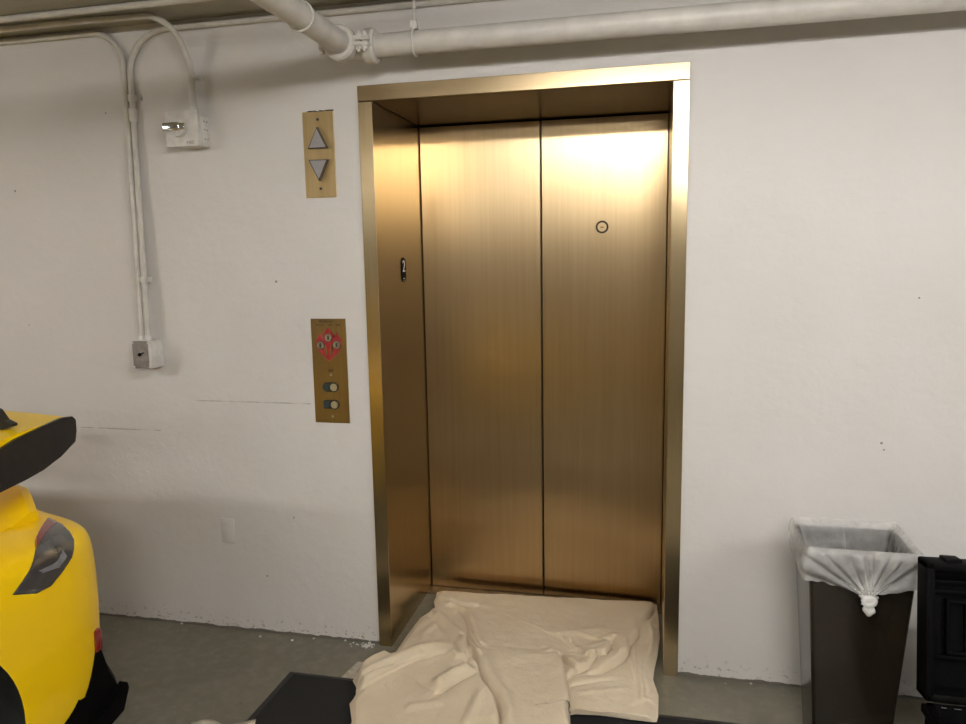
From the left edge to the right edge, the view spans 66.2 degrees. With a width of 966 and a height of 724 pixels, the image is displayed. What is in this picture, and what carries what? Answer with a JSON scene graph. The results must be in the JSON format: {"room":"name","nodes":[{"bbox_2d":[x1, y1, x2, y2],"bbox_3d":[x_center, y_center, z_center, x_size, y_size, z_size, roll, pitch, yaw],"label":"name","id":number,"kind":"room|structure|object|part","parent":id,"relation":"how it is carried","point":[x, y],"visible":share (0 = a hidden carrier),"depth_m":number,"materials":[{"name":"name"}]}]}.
{"room":"basement elevator lobby","nodes":[
{"label":"basement elevator lobby","id":0,"kind":"room"},
{"bbox_2d":[0,0,381,37],"bbox_3d":[-1.023,-0.795,-1.132,10.500,0.100,9.250,1,8,13],"label":"ceiling","id":1,"kind":"structure","parent":0,"point":[217,8],"depth_m":2.71,"materials":[{"name":"paint"}]},
{"bbox_2d":[0,13,196,106],"bbox_3d":[-3.207,-1.151,3.239,4.299,0.347,0.120,1,8,13],"label":"conduit","id":2,"kind":"object","parent":1,"relation":"attached to","point":[134,16],"visible":1,"depth_m":2.78,"materials":[{"name":"white metal"}]},
{"bbox_2d":[0,0,214,22],"bbox_3d":[-0.365,-1.250,2.424,10.200,0.022,0.026,1,8,13],"label":"conduit","id":3,"kind":"object","parent":1,"relation":"attached to","point":[147,3],"visible":1,"depth_m":2.65,"materials":[{"name":"white metal"}]},
{"bbox_2d":[288,0,313,31],"bbox_3d":[-0.545,-1.104,2.190,0.091,0.244,0.024,1,8,13],"label":"hanger","id":4,"kind":"object","parent":1,"relation":"hanging from","point":[304,1],"visible":0.6,"depth_m":2.19,"materials":[{"name":"white metal"}]},
{"bbox_2d":[250,0,348,53],"bbox_3d":[-1.312,-0.534,-1.159,0.076,0.076,7.595,1,8,13],"label":"pipe","id":5,"kind":"object","parent":4,"relation":"hanging from","point":[297,14],"visible":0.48,"depth_m":2.20,"materials":[{"name":"white metal"}]},
{"bbox_2d":[318,24,360,61],"bbox_3d":[-0.477,-1.070,2.486,0.154,0.115,0.044,1,8,13],"label":"coupling","id":6,"kind":"object","parent":5,"relation":"attached to","point":[354,45],"visible":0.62,"depth_m":2.46,"materials":[{"name":"white metal"}]},
{"bbox_2d":[350,52,362,59],"bbox_3d":[-0.452,-1.079,2.543,0.106,0.079,0.085,1,8,13],"label":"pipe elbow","id":7,"kind":"object","parent":5,"relation":"attached to","point":[357,56],"visible":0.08,"depth_m":2.53,"materials":[{"name":"white metal"}]},
{"bbox_2d":[410,0,418,56],"bbox_3d":[-0.231,-1.152,2.485,0.024,0.244,0.091,1,8,13],"label":"hanger","id":8,"kind":"object","parent":1,"relation":"hanging from","point":[414,25],"visible":0.71,"depth_m":2.48,"materials":[{"name":"white metal"}]},
{"bbox_3d":[-0.232,-1.205,2.477,0.010,0.137,0.009,-6,10,-32],"label":"rod","id":9,"kind":"part","parent":8,"relation":"part of","materials":[{"name":"white metal"}]},
{"bbox_3d":[1.945,-1.121,1.992,0.024,0.244,0.091,1,8,13],"label":"hanger","id":10,"kind":"object","parent":1,"relation":"hanging from","visible":0},
{"bbox_2d":[373,0,965,57],"bbox_3d":[2.163,-1.042,1.953,5.255,0.076,0.076,1,8,13],"label":"pipe","id":11,"kind":"object","parent":10,"relation":"hanging from","point":[749,13],"visible":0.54,"depth_m":2.30,"materials":[{"name":"white metal"}]},
{"bbox_2d":[360,28,381,64],"bbox_3d":[-0.383,-1.078,2.529,0.044,0.115,0.154,1,8,13],"label":"coupling","id":12,"kind":"object","parent":11,"relation":"attached to","point":[369,57],"visible":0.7,"depth_m":2.48,"materials":[{"name":"white metal"}]},
{"bbox_2d":[0,0,965,700],"bbox_3d":[-0.062,-0.121,3.152,10.500,2.480,0.750,1,8,13],"label":"wall","id":13,"kind":"structure","parent":0,"point":[825,343],"depth_m":2.78,"materials":[{"name":"paint"}]},
{"bbox_2d":[0,30,144,335],"bbox_3d":[-3.336,-0.723,3.394,3.991,1.222,0.055,1,8,13],"label":"conduit","id":14,"kind":"object","parent":13,"relation":"attached to","point":[92,33],"visible":1,"depth_m":2.95,"materials":[{"name":"white metal"}]},
{"bbox_2d":[127,94,142,101],"bbox_3d":[-1.374,-1.038,2.914,0.055,0.024,0.029,1,8,13],"label":"strap","id":15,"kind":"object","parent":13,"relation":"attached to","point":[131,97],"visible":1,"depth_m":2.91,"materials":[{"name":"white metal"}]},
{"bbox_2d":[139,276,155,282],"bbox_3d":[-1.365,-0.334,3.004,0.053,0.024,0.050,1,8,13],"label":"strap","id":16,"kind":"object","parent":13,"relation":"attached to","point":[151,278],"visible":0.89,"depth_m":3.01,"materials":[{"name":"white metal"}]},
{"bbox_2d":[131,339,164,368],"bbox_3d":[-1.370,-0.034,3.029,0.086,0.113,0.090,1,8,13],"label":"junction box","id":17,"kind":"object","parent":13,"relation":"attached to","point":[147,354],"visible":0.98,"depth_m":3.00,"materials":[{"name":"grey plastic"}]},
{"bbox_3d":[-1.384,-0.029,2.994,0.070,0.111,0.006,1,8,13],"label":"plate","id":18,"kind":"part","parent":17,"relation":"part of","materials":[{"name":"silver metal"}]},
{"bbox_2d":[144,335,151,339],"bbox_3d":[-1.365,-0.098,3.018,0.028,0.017,0.028,1,8,13],"label":"connector","id":19,"kind":"object","parent":17,"relation":"attached to","point":[145,337],"visible":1,"depth_m":3.01,"materials":[{"name":"white metal"}]},
{"bbox_2d":[162,110,209,148],"bbox_3d":[-1.144,-0.895,2.847,0.148,0.132,0.096,1,8,13],"label":"switch box","id":20,"kind":"object","parent":13,"relation":"attached to","point":[187,129],"visible":1,"depth_m":2.83,"materials":[{"name":"metal"}]},
{"bbox_3d":[-1.173,-0.896,2.816,0.096,0.032,0.024,1,8,13],"label":"steel handle","id":21,"kind":"part","parent":20,"relation":"part of","materials":[{"name":"silver metal"}]},
{"bbox_2d":[190,106,197,109],"bbox_3d":[-1.108,-0.968,2.837,0.028,0.017,0.028,1,8,13],"label":"connector","id":22,"kind":"object","parent":20,"relation":"attached to","point":[191,107],"visible":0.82,"depth_m":2.82,"materials":[{"name":"white metal"}]},
{"bbox_2d":[192,74,203,80],"bbox_3d":[-1.104,-1.089,2.833,0.045,0.016,0.050,1,8,13],"label":"strap","id":23,"kind":"object","parent":13,"relation":"attached to","point":[201,78],"visible":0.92,"depth_m":2.84,"materials":[{"name":"white metal"}]},
{"bbox_2d":[221,518,235,542],"bbox_3d":[-1.072,0.710,3.113,0.060,0.106,0.008,1,8,13],"label":"blank wall plate","id":24,"kind":"object","parent":13,"relation":"attached to","point":[227,525],"visible":1,"depth_m":3.11,"materials":[{"name":"paint"}]},
{"bbox_2d":[127,0,492,335],"bbox_3d":[1.637,-0.648,2.268,6.209,1.214,0.055,1,8,13],"label":"conduit","id":25,"kind":"object","parent":13,"relation":"attached to","point":[419,3],"visible":1,"depth_m":2.85,"materials":[{"name":"white metal"}]},
{"bbox_2d":[128,108,138,121],"bbox_3d":[-1.381,-0.975,2.926,0.034,0.050,0.034,1,8,13],"label":"coupling","id":26,"kind":"object","parent":25,"relation":"attached to","point":[133,112],"visible":1,"depth_m":2.91,"materials":[{"name":"white metal"}]},
{"bbox_2d":[302,109,336,197],"bbox_3d":[-0.617,-0.782,2.783,0.126,0.320,0.020,1,8,13],"label":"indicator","id":27,"kind":"object","parent":13,"relation":"attached to","point":[318,126],"visible":1,"depth_m":2.78,"materials":[{"name":"gold metal"}]},
{"bbox_2d":[311,319,349,422],"bbox_3d":[-0.600,0.037,2.903,0.146,0.414,0.013,1,8,13],"label":"panel","id":28,"kind":"object","parent":13,"relation":"attached to","point":[329,344],"visible":1,"depth_m":2.90,"materials":[{"name":"brown metal"}]},
{"bbox_2d":[317,341,324,348],"bbox_3d":[-0.635,-0.065,2.897,0.033,0.033,0.004,1,8,13],"label":"switch","id":29,"kind":"object","parent":28,"relation":"attached to","point":[320,344],"depth_m":2.89,"materials":[{"name":"silver metal"}]},
{"bbox_2d":[324,334,331,341],"bbox_3d":[-0.603,-0.095,2.885,0.033,0.033,0.004,1,8,13],"label":"switch","id":30,"kind":"object","parent":28,"relation":"attached to","point":[327,337],"depth_m":2.88,"materials":[{"name":"silver metal"}]},
{"bbox_2d":[333,341,340,348],"bbox_3d":[-0.569,-0.066,2.881,0.033,0.033,0.004,1,8,13],"label":"switch","id":31,"kind":"object","parent":28,"relation":"attached to","point":[336,344],"depth_m":2.88,"materials":[{"name":"silver metal"}]},
{"bbox_2d":[357,62,689,675],"bbox_3d":[0.199,0.039,3.028,1.177,2.192,0.609,1,8,13],"label":"door","id":32,"kind":"structure","parent":13,"relation":"in","point":[525,244],"depth_m":3.21,"materials":[{"name":"gold metal"}]},
{"bbox_3d":[-0.330,-0.384,3.077,0.003,0.100,0.054,1,8,13],"label":"floor number plate","id":33,"kind":"part","parent":32,"relation":"part of","materials":[{"name":"black plastic"}]},
{"bbox_3d":[0.002,0.022,3.355,0.532,2.120,0.030,1,8,13],"label":"panel","id":34,"kind":"part","parent":32,"relation":"part of","materials":[{"name":"gold metal"}]},
{"bbox_3d":[0.271,1.086,3.412,1.070,0.008,0.105,1,8,13],"label":"sill","id":35,"kind":"part","parent":32,"relation":"part of","materials":[{"name":"fabric"}]},
{"bbox_3d":[0.524,0.030,3.237,0.522,2.120,0.030,1,8,13],"label":"panel","id":36,"kind":"part","parent":32,"relation":"part of","materials":[{"name":"gold metal"}]},
{"bbox_2d":[99,594,965,723],"bbox_3d":[-0.977,1.757,-0.767,10.500,0.104,9.250,1,8,13],"label":"floor","id":37,"kind":"structure","parent":0,"point":[175,673],"depth_m":2.81,"materials":[{"name":"concrete"}]},
{"bbox_2d":[0,408,128,723],"bbox_3d":[-2.576,0.938,0.383,2.180,1.256,4.604,1,8,13],"label":"sports car","id":38,"kind":"object","parent":37,"relation":"on","point":[54,669],"visible":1,"depth_m":2.10,"materials":[{"name":"yellow paint"}]},
{"bbox_3d":[-1.284,0.262,2.082,0.012,0.157,0.377,1,8,13],"label":"wing plate","id":39,"kind":"part","parent":38,"relation":"part of","materials":[{"name":"black plastic"}]},
{"bbox_2d":[12,518,73,594],"bbox_3d":[-1.231,0.555,2.111,0.097,0.131,0.346,-3,8,-14],"label":"tail lamp","id":40,"kind":"object","parent":38,"relation":"attached to","point":[42,548],"depth_m":2.08,"materials":[{"name":"grey plastic"}]},
{"bbox_2d":[64,628,128,723],"bbox_3d":[-2.110,0.947,2.443,1.930,0.440,0.425,1,8,13],"label":"diffuser","id":41,"kind":"object","parent":38,"relation":"attached to","point":[92,693],"depth_m":2.24,"materials":[{"name":"black plastic"}]},
{"bbox_2d":[191,719,255,723],"bbox_3d":[-0.906,1.235,2.411,0.260,0.019,0.262,1,8,13],"label":"paper scrap","id":42,"kind":"object","parent":37,"relation":"on","point":[204,721],"visible":1,"depth_m":2.51,"materials":[{"name":"beige paper"}]},
{"bbox_2d":[180,623,751,683],"bbox_3d":[-0.172,1.160,2.951,2.364,0.004,0.053,1,8,13],"label":"flakes","id":43,"kind":"object","parent":37,"relation":"on","point":[365,645],"visible":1,"depth_m":3.02,"materials":[{"name":"paint"}]},
{"bbox_2d":[247,672,738,723],"bbox_3d":[0.015,1.266,2.165,1.795,0.008,0.984,1,8,13],"label":"door mat","id":44,"kind":"object","parent":37,"relation":"on","point":[300,698],"visible":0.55,"depth_m":2.60,"materials":[{"name":"rubber"}]},
{"bbox_2d":[350,591,659,723],"bbox_3d":[0.095,1.133,2.763,1.108,0.080,1.312,1,8,13],"label":"cloth","id":45,"kind":"object","parent":44,"relation":"on","point":[473,658],"visible":1,"depth_m":2.75,"materials":[{"name":"fabric"}]},
{"bbox_2d":[793,524,917,723],"bbox_3d":[1.142,0.886,2.322,0.302,0.675,0.253,1,8,13],"label":"waste bin","id":46,"kind":"object","parent":37,"relation":"on","point":[851,661],"visible":0.97,"depth_m":2.22,"materials":[{"name":"dark brown plastic"},{"name":"white translucent plastic liner"}]},
{"bbox_2d":[792,525,893,616],"bbox_3d":[1.137,0.738,2.290,0.351,0.420,0.327,1,8,13],"label":"liner","id":47,"kind":"object","parent":46,"relation":"in","point":[869,600],"visible":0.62,"depth_m":2.14,"materials":[{"name":"white plastic"}]},
{"bbox_2d":[916,555,965,723],"bbox_3d":[1.456,0.929,1.792,0.615,0.731,0.556,1,8,13],"label":"tool case","id":48,"kind":"object","parent":37,"relation":"on","point":[941,580],"visible":1,"depth_m":2.02,"materials":[{"name":"black plastic"}]}
]}

